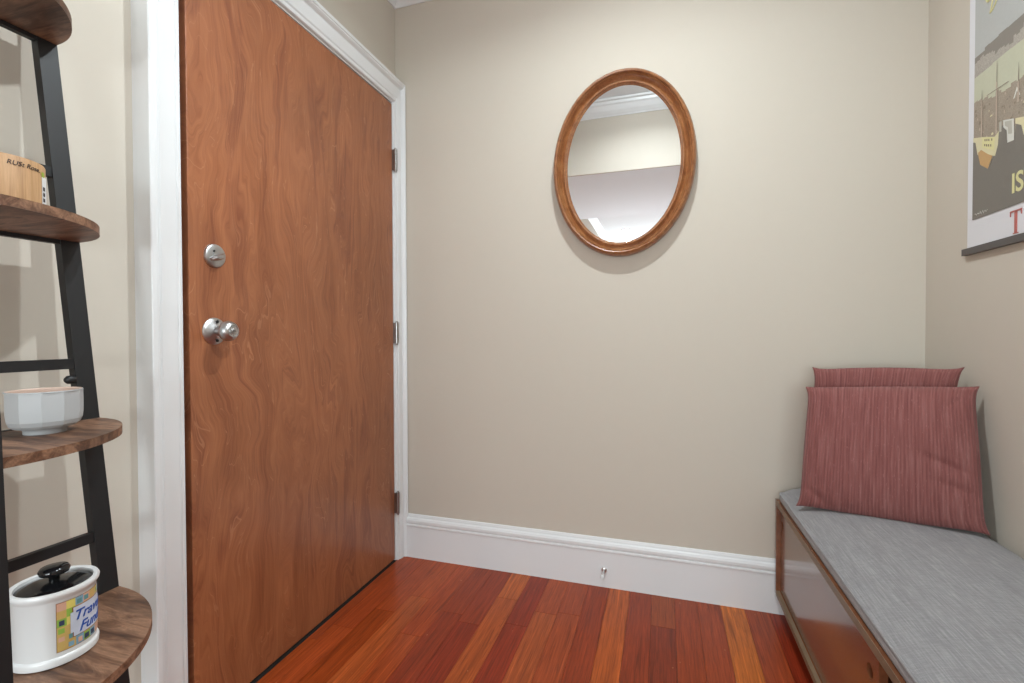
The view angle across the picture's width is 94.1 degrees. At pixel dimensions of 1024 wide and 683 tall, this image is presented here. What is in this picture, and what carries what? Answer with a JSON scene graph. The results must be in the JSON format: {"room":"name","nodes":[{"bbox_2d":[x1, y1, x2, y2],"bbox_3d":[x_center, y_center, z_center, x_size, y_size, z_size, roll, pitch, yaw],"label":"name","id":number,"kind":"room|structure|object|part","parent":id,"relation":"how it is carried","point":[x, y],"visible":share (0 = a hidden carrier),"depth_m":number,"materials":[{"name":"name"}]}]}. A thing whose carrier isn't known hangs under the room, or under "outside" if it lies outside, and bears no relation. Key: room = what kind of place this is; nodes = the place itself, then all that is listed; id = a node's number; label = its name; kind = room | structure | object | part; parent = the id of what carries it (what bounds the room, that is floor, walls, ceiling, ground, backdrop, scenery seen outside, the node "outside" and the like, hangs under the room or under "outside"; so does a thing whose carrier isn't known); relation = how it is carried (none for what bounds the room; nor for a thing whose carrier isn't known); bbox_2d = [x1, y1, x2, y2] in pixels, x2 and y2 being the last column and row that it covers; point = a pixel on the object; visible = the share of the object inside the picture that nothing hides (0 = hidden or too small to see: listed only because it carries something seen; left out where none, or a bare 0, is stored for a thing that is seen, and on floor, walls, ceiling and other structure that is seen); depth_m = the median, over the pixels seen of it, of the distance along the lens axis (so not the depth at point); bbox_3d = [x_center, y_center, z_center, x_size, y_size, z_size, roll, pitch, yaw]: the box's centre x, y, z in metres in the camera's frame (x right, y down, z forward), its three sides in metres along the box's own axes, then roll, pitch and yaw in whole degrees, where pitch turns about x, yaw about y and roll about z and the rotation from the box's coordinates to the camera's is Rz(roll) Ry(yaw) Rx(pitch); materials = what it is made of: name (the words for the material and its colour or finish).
{"room":"entryway","nodes":[
{"label":"entryway","id":0,"kind":"room"},
{"bbox_2d":[0,0,394,682],"bbox_3d":[-1.000,-0.293,0.984,0.140,2.622,2.870,0,1,18],"label":"wall","id":1,"kind":"structure","parent":0,"point":[44,500],"depth_m":1.03,"materials":[{"name":"paint"}]},
{"bbox_2d":[130,0,407,682],"bbox_3d":[-0.751,-0.079,1.680,0.195,2.169,1.151,0,1,18],"label":"door frame","id":2,"kind":"structure","parent":1,"relation":"attached to","point":[154,23],"depth_m":1.15,"materials":[{"name":"white paint"}]},
{"bbox_2d":[178,0,399,682],"bbox_3d":[-0.666,-0.030,1.688,0.115,2.054,0.992,0,1,17],"label":"door","id":3,"kind":"structure","parent":1,"relation":"in","point":[288,159],"depth_m":1.51,"materials":[{"name":"red wood"}]},
{"bbox_3d":[-0.771,-0.028,1.275,0.067,0.072,0.072,0,1,17],"label":"knob","id":4,"kind":"part","parent":3,"relation":"part of","materials":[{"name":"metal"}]},
{"bbox_2d":[256,557,813,682],"bbox_3d":[0.204,1.089,-1.877,4.750,0.060,7.800,0,1,18],"label":"floor","id":5,"kind":"structure","parent":0,"point":[419,620],"depth_m":1.61,"materials":[{"name":"brown wood"}]},
{"bbox_2d":[0,0,151,682],"bbox_3d":[-0.785,0.122,0.671,0.406,1.800,0.523,0,1,18],"label":"ladder shelf","id":6,"kind":"object","parent":5,"relation":"on","point":[124,626],"visible":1,"depth_m":0.85,"materials":[{"name":"black metal"}]},
{"bbox_3d":[-0.665,0.415,0.607,0.100,1.215,0.022,0,1,18],"label":"post","id":7,"kind":"part","parent":6,"relation":"part of","materials":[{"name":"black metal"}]},
{"bbox_3d":[-0.952,-0.572,0.712,0.012,0.023,0.380,0,1,18],"label":"rail","id":8,"kind":"part","parent":6,"relation":"part of","materials":[{"name":"black metal"}]},
{"bbox_2d":[0,152,46,204],"bbox_3d":[-0.803,-0.243,0.742,0.113,0.079,0.112,0,1,18],"label":"wooden cup","id":9,"kind":"object","parent":6,"relation":"on","point":[20,177],"visible":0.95,"depth_m":0.73,"materials":[{"name":"brown wood"}]},
{"bbox_3d":[-0.915,-0.192,0.707,0.012,0.023,0.400,0,1,18],"label":"rail","id":10,"kind":"part","parent":6,"relation":"part of","materials":[{"name":"black metal"}]},
{"bbox_2d":[2,387,83,435],"bbox_3d":[-0.772,0.115,0.788,0.096,0.070,0.096,0,1,18],"label":"bowl","id":11,"kind":"object","parent":6,"relation":"on","point":[49,410],"visible":1,"depth_m":0.76,"materials":[{"name":"grey ceramic"}]},
{"bbox_2d":[9,561,99,673],"bbox_3d":[-0.707,0.413,0.737,0.106,0.136,0.106,0,1,18],"label":"jar","id":12,"kind":"object","parent":6,"relation":"on","point":[54,611],"visible":0.97,"depth_m":0.71,"materials":[{"name":"white ceramic"}]},
{"bbox_3d":[-0.707,0.373,0.736,0.089,0.011,0.089,0,1,18],"label":"lid","id":13,"kind":"part","parent":12,"relation":"part of","materials":[{"name":"black ceramic"}]},
{"bbox_3d":[-0.707,0.357,0.736,0.038,0.024,0.038,0,1,18],"label":"lid knob","id":14,"kind":"part","parent":12,"relation":"part of","materials":[{"name":"black ceramic"}]},
{"bbox_2d":[250,560,396,682],"bbox_3d":[-0.702,1.004,1.705,0.076,0.002,0.991,0,1,18],"label":"threshold","id":15,"kind":"object","parent":5,"relation":"on","point":[334,612],"visible":0.33,"depth_m":1.66,"materials":[{"name":"brown wood"}]},
{"bbox_2d":[775,488,1023,682],"bbox_3d":[0.947,0.762,0.956,0.449,0.500,1.500,0,1,18],"label":"storage bench","id":16,"kind":"object","parent":5,"relation":"on","point":[861,598],"visible":0.86,"depth_m":1.07,"materials":[{"name":"grey fabric"}]},
{"bbox_3d":[1.163,0.744,1.664,0.434,0.345,0.020,0,1,18],"label":"panel","id":17,"kind":"part","parent":16,"relation":"part of","materials":[{"name":"brown wood"}]},
{"bbox_3d":[0.850,0.752,1.323,0.016,0.305,0.816,0,1,18],"label":"sliding door","id":18,"kind":"part","parent":16,"relation":"part of","materials":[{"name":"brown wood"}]},
{"bbox_3d":[0.940,0.920,0.961,0.434,0.018,1.460,0,1,18],"label":"panel","id":19,"kind":"part","parent":16,"relation":"part of","materials":[{"name":"brown wood"}]},
{"bbox_3d":[0.939,0.594,0.956,0.434,0.019,1.460,0,1,18],"label":"panel","id":20,"kind":"part","parent":16,"relation":"part of","materials":[{"name":"brown wood"}]},
{"bbox_2d":[812,367,963,386],"bbox_3d":[1.154,0.293,1.509,0.402,0.442,0.097,1,1,42],"label":"throw pillow","id":21,"kind":"object","parent":16,"relation":"on","point":[873,376],"visible":0.1,"depth_m":1.47,"materials":[{"name":"red fabric"}]},
{"bbox_2d":[796,386,990,535],"bbox_3d":[1.095,0.325,1.405,0.437,0.404,0.142,1,1,38],"label":"throw pillow","id":22,"kind":"object","parent":16,"relation":"on","point":[906,454],"visible":1,"depth_m":1.35,"materials":[{"name":"red fabric"}]},
{"bbox_2d":[600,567,606,579],"bbox_3d":[0.363,0.928,1.902,0.025,0.025,0.066,0,1,18],"label":"door stop","id":23,"kind":"object","parent":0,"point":[603,569],"visible":1,"depth_m":1.92,"materials":[{"name":"metal"}]},
{"bbox_2d":[395,0,928,558],"bbox_3d":[0.514,-0.314,1.946,2.165,2.622,0.120,0,1,18],"label":"wall","id":24,"kind":"structure","parent":0,"point":[657,394],"depth_m":1.86,"materials":[{"name":"paint"}]},
{"bbox_2d":[387,0,432,8],"bbox_3d":[0.206,-1.565,1.198,2.025,0.095,1.450,0,1,18],"label":"crown molding","id":25,"kind":"structure","parent":24,"relation":"attached to","point":[396,4],"depth_m":2.16,"materials":[{"name":"white paint"}]},
{"bbox_2d":[406,513,783,614],"bbox_3d":[0.455,0.899,1.913,1.975,0.198,0.017,0,1,18],"label":"baseboard","id":26,"kind":"structure","parent":24,"relation":"attached to","point":[741,581],"depth_m":1.94,"materials":[{"name":"white paint"}]},
{"bbox_2d":[553,68,696,255],"bbox_3d":[0.431,-0.701,1.870,0.548,0.726,0.043,0,1,18],"label":"oval mirror","id":27,"kind":"object","parent":24,"relation":"attached to","point":[625,158],"visible":1,"depth_m":1.88,"materials":[{"name":"brown wood"}]},
{"bbox_2d":[568,85,680,241],"bbox_3d":[0.436,-0.701,1.885,0.437,0.615,0.003,0,1,18],"label":"mirror glass","id":28,"kind":"object","parent":27,"relation":"attached to","point":[624,141],"depth_m":1.88,"materials":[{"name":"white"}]},
{"bbox_2d":[925,0,1023,558],"bbox_3d":[1.046,-0.289,0.272,0.140,2.622,2.750,0,1,18],"label":"wall","id":29,"kind":"structure","parent":0,"point":[975,302],"depth_m":1.39,"materials":[{"name":"paint"}]},
{"bbox_2d":[961,0,1023,255],"bbox_3d":[1.220,-0.682,1.076,0.014,0.877,0.645,0,1,18],"label":"poster","id":30,"kind":"object","parent":29,"relation":"attached to","point":[995,220],"visible":1,"depth_m":1.26,"materials":[{"name":"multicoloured paper"}]},
{"bbox_3d":[1.222,-0.253,1.083,0.014,0.019,0.645,0,1,18],"label":"hanger rail","id":31,"kind":"part","parent":30,"relation":"part of","materials":[{"name":"silver metal"}]}
]}

